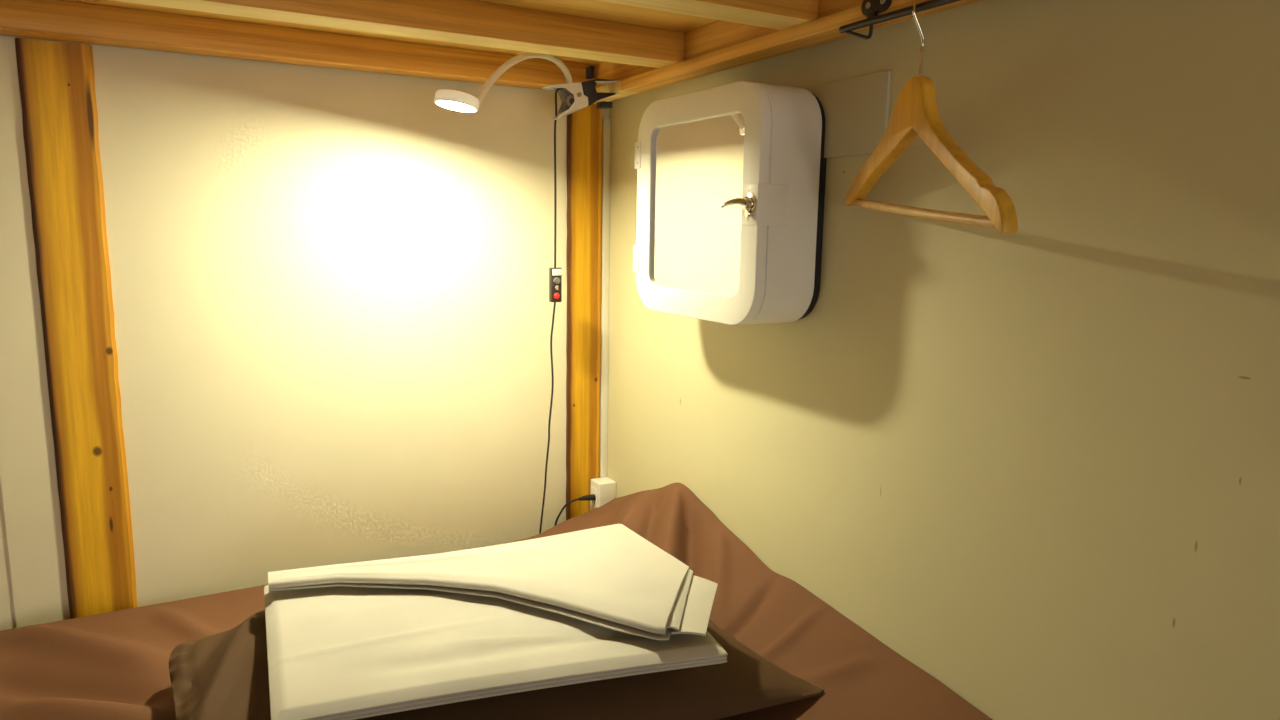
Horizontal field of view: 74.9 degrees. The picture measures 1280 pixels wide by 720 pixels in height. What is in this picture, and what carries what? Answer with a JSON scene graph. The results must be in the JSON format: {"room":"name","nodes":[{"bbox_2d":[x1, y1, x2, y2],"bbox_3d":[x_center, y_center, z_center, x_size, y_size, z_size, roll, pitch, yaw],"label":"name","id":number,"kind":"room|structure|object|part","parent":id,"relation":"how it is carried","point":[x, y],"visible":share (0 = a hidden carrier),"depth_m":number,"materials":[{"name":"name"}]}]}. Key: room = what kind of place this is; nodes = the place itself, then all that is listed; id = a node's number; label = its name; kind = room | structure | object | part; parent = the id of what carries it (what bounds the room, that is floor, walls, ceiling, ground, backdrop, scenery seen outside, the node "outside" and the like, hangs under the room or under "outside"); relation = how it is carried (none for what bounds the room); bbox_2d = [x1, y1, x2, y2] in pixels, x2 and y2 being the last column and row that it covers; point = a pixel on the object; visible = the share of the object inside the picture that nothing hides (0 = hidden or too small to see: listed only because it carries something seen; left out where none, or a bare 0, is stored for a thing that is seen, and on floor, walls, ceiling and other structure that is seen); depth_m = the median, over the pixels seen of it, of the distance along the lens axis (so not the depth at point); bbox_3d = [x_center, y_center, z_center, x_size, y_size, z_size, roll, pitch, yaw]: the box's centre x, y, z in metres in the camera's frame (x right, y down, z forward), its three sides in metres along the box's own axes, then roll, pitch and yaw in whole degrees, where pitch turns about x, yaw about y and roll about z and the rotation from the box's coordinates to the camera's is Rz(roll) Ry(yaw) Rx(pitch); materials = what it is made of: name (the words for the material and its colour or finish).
{"room":"dormitory","nodes":[
{"label":"dormitory","id":0,"kind":"room"},
{"bbox_2d":[0,35,608,630],"bbox_3d":[-1.391,-0.239,1.206,3.161,2.450,0.100,-4,10,-29],"label":"wall","id":1,"kind":"structure","parent":0,"point":[333,311],"depth_m":1.61,"materials":[{"name":"beige paint"}]},
{"bbox_2d":[0,37,69,627],"bbox_3d":[-1.038,0.223,1.423,0.077,1.481,0.002,-4,10,-29],"label":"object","id":2,"kind":"structure","parent":1,"relation":"attached to","point":[28,476],"depth_m":1.40,"materials":[{"name":"beige paint"}]},
{"bbox_2d":[0,0,980,103],"bbox_3d":[-0.435,-0.413,0.382,2.059,0.158,2.200,-4,10,-29],"label":"frame","id":3,"kind":"object","parent":1,"relation":"attached to","point":[640,45],"visible":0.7,"depth_m":1.33,"materials":[{"name":"brown wood"}]},
{"bbox_2d":[434,52,619,533],"bbox_3d":[-0.226,-0.060,1.651,0.192,1.036,0.488,8,12,39],"label":"lamp","id":4,"kind":"object","parent":3,"relation":"attached to","point":[574,97],"visible":0.97,"depth_m":1.61,"materials":[{"name":"white plastic"},{"name":"black plastic"},{"name":"black rubber"}]},
{"bbox_2d":[437,101,474,110],"bbox_3d":[-0.306,-0.426,1.392,0.064,0.015,0.064,-4,10,-29],"label":"diffuser","id":5,"kind":"object","parent":4,"relation":"attached to","point":[453,105],"depth_m":1.39,"materials":[{"name":"white plastic"}]},
{"bbox_2d":[549,268,561,301],"bbox_3d":[-0.175,-0.155,1.726,0.024,0.071,0.014,-4,10,-29],"label":"switch","id":6,"kind":"object","parent":4,"relation":"attached to","point":[555,274],"depth_m":1.72,"materials":[{"name":"black plastic"}]},
{"bbox_3d":[-0.149,-0.050,1.760,0.104,0.984,0.155,-3,10,-22],"label":"cord","id":7,"kind":"part","parent":4,"relation":"part of","materials":[{"name":"black plastic"}]},
{"bbox_2d":[586,66,593,78],"bbox_3d":[-0.097,-0.560,1.626,0.010,0.022,0.020,-4,10,-29],"label":"cushion","id":8,"kind":"object","parent":4,"relation":"on","point":[590,69],"depth_m":1.62,"materials":[{"name":"black rubber"}]},
{"bbox_2d":[597,101,611,108],"bbox_3d":[-0.070,-0.504,1.653,0.023,0.012,0.025,-4,10,-29],"label":"cushion","id":9,"kind":"object","parent":4,"relation":"on","point":[603,104],"depth_m":1.64,"materials":[{"name":"black rubber"}]},
{"bbox_3d":[-0.070,-0.530,1.647,0.054,0.041,0.033,-4,10,-29],"label":"jaw plate","id":10,"kind":"part","parent":4,"relation":"part of","materials":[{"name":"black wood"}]},
{"bbox_2d":[599,118,610,477],"bbox_3d":[-0.085,0.179,1.947,0.018,1.435,0.012,-4,10,-29],"label":"trim","id":11,"kind":"structure","parent":1,"relation":"attached to","point":[606,143],"depth_m":1.89,"materials":[{"name":"beige paint"}]},
{"bbox_2d":[607,0,1279,719],"bbox_3d":[0.967,-0.030,0.133,0.100,2.450,4.100,-4,10,-29],"label":"wall","id":12,"kind":"structure","parent":0,"point":[1038,465],"depth_m":0.96,"materials":[{"name":"beige paint"}]},
{"bbox_2d":[590,477,615,509],"bbox_3d":[-0.087,0.338,1.938,0.047,0.123,0.046,-4,10,-29],"label":"wall outlet","id":13,"kind":"object","parent":12,"relation":"attached to","point":[604,488],"visible":0.5,"depth_m":1.92,"materials":[{"name":"white plastic"}]},
{"bbox_3d":[-0.106,0.342,1.928,0.003,0.098,0.035,-4,10,-29],"label":"socket plate","id":14,"kind":"part","parent":13,"relation":"part of","materials":[{"name":"white plastic"}]},
{"bbox_2d":[633,81,826,324],"bbox_3d":[0.120,-0.250,1.370,0.161,0.358,0.370,-4,10,-29],"label":"upper cabinet","id":15,"kind":"object","parent":12,"relation":"attached to","point":[731,177],"visible":1,"depth_m":1.26,"materials":[{"name":"white plastic"}]},
{"bbox_2d":[652,112,744,295],"bbox_3d":[0.090,-0.247,1.347,0.003,0.272,0.274,-4,10,-29],"label":"mirror glass","id":16,"kind":"object","parent":15,"relation":"attached to","point":[698,158],"depth_m":1.34,"materials":[{"name":"silver metal"}]},
{"bbox_3d":[0.089,-0.248,1.351,0.019,0.358,0.360,-4,10,-29],"label":"cabinet door","id":17,"kind":"part","parent":15,"relation":"part of","materials":[{"name":"white plastic"}]},
{"bbox_3d":[0.143,-0.223,1.205,0.054,0.035,0.023,4,9,17],"label":"latch handle","id":18,"kind":"part","parent":15,"relation":"part of","materials":[{"name":"silver metal"}]},
{"bbox_3d":[0.183,-0.226,1.215,0.056,0.058,0.034,-4,10,-29],"label":"latch plate","id":19,"kind":"part","parent":15,"relation":"part of","materials":[{"name":"white plastic"}]},
{"bbox_3d":[0.185,-0.254,1.404,0.014,0.350,0.354,-4,10,-29],"label":"plate","id":20,"kind":"part","parent":15,"relation":"part of","materials":[{"name":"black"}]},
{"bbox_2d":[804,71,891,157],"bbox_3d":[0.280,-0.352,1.227,0.006,0.106,0.225,-4,10,-29],"label":"cover plate","id":21,"kind":"object","parent":12,"relation":"attached to","point":[856,110],"visible":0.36,"depth_m":1.18,"materials":[{"name":"beige"}]},
{"bbox_2d":[839,0,960,39],"bbox_3d":[0.451,-0.376,0.738,0.013,0.055,0.783,-4,10,-29],"label":"rail","id":22,"kind":"object","parent":12,"relation":"attached to","point":[869,8],"visible":1,"depth_m":1.02,"materials":[{"name":"black metal"}]},
{"bbox_2d":[845,1,1017,232],"bbox_3d":[0.327,-0.286,0.989,0.035,0.264,0.374,-1,9,-11],"label":"clothes hanger","id":23,"kind":"object","parent":22,"relation":"hanging from","point":[915,113],"visible":1,"depth_m":0.96,"materials":[{"name":"brown wood"}]},
{"bbox_3d":[0.331,-0.245,0.997,0.025,0.181,0.374,-1,9,-11],"label":"hanger arm","id":24,"kind":"part","parent":23,"relation":"part of","materials":[{"name":"brown wood"}]},
{"bbox_3d":[-0.416,1.296,-0.365,3.161,0.060,4.200,-4,10,-29],"label":"floor","id":25,"kind":"structure","parent":0,"visible":0},
{"bbox_2d":[15,38,137,618],"bbox_3d":[-0.958,0.218,1.463,0.104,1.481,0.010,-4,10,-29],"label":"wooden post","id":26,"kind":"object","parent":25,"relation":"on","point":[57,79],"visible":0.86,"depth_m":1.41,"materials":[{"name":"brown wood"}]},
{"bbox_2d":[566,104,602,519],"bbox_3d":[-0.130,0.159,1.919,0.084,1.481,0.010,-4,10,-29],"label":"wooden post","id":27,"kind":"object","parent":25,"relation":"on","point":[584,125],"visible":0.62,"depth_m":1.87,"materials":[{"name":"brown wood"}]},
{"bbox_3d":[-0.283,0.956,0.746,1.605,0.270,2.085,-4,10,-29],"label":"platform","id":28,"kind":"object","parent":25,"relation":"on","visible":0},
{"bbox_3d":[-0.280,0.736,0.711,1.605,0.171,2.085,-4,10,-29],"label":"mattress","id":29,"kind":"object","parent":28,"relation":"on","visible":0},
{"bbox_2d":[0,483,991,719],"bbox_3d":[-0.268,0.525,0.665,1.607,0.253,2.055,-4,10,-29],"label":"duvet","id":30,"kind":"object","parent":29,"relation":"on","point":[114,665],"visible":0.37,"depth_m":1.31,"materials":[{"name":"brown fabric"}]},
{"bbox_2d":[169,610,823,719],"bbox_3d":[-0.224,0.440,1.223,0.862,0.112,0.450,-3,10,-22],"label":"pillow","id":31,"kind":"object","parent":30,"relation":"on","point":[224,675],"visible":0.3,"depth_m":1.12,"materials":[{"name":"brown fabric"}]},
{"bbox_2d":[264,585,727,719],"bbox_3d":[-0.229,0.366,1.187,0.593,0.032,0.398,-2,10,-19],"label":"sheet","id":32,"kind":"object","parent":31,"relation":"on","point":[334,652],"visible":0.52,"depth_m":1.08,"materials":[{"name":"white fabric"}]},
{"bbox_2d":[268,524,717,639],"bbox_3d":[-0.199,0.312,1.317,0.660,0.026,0.368,3,9,13],"label":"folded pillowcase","id":33,"kind":"object","parent":32,"relation":"on","point":[612,577],"visible":1,"depth_m":1.23,"materials":[{"name":"white fabric"}]}
]}

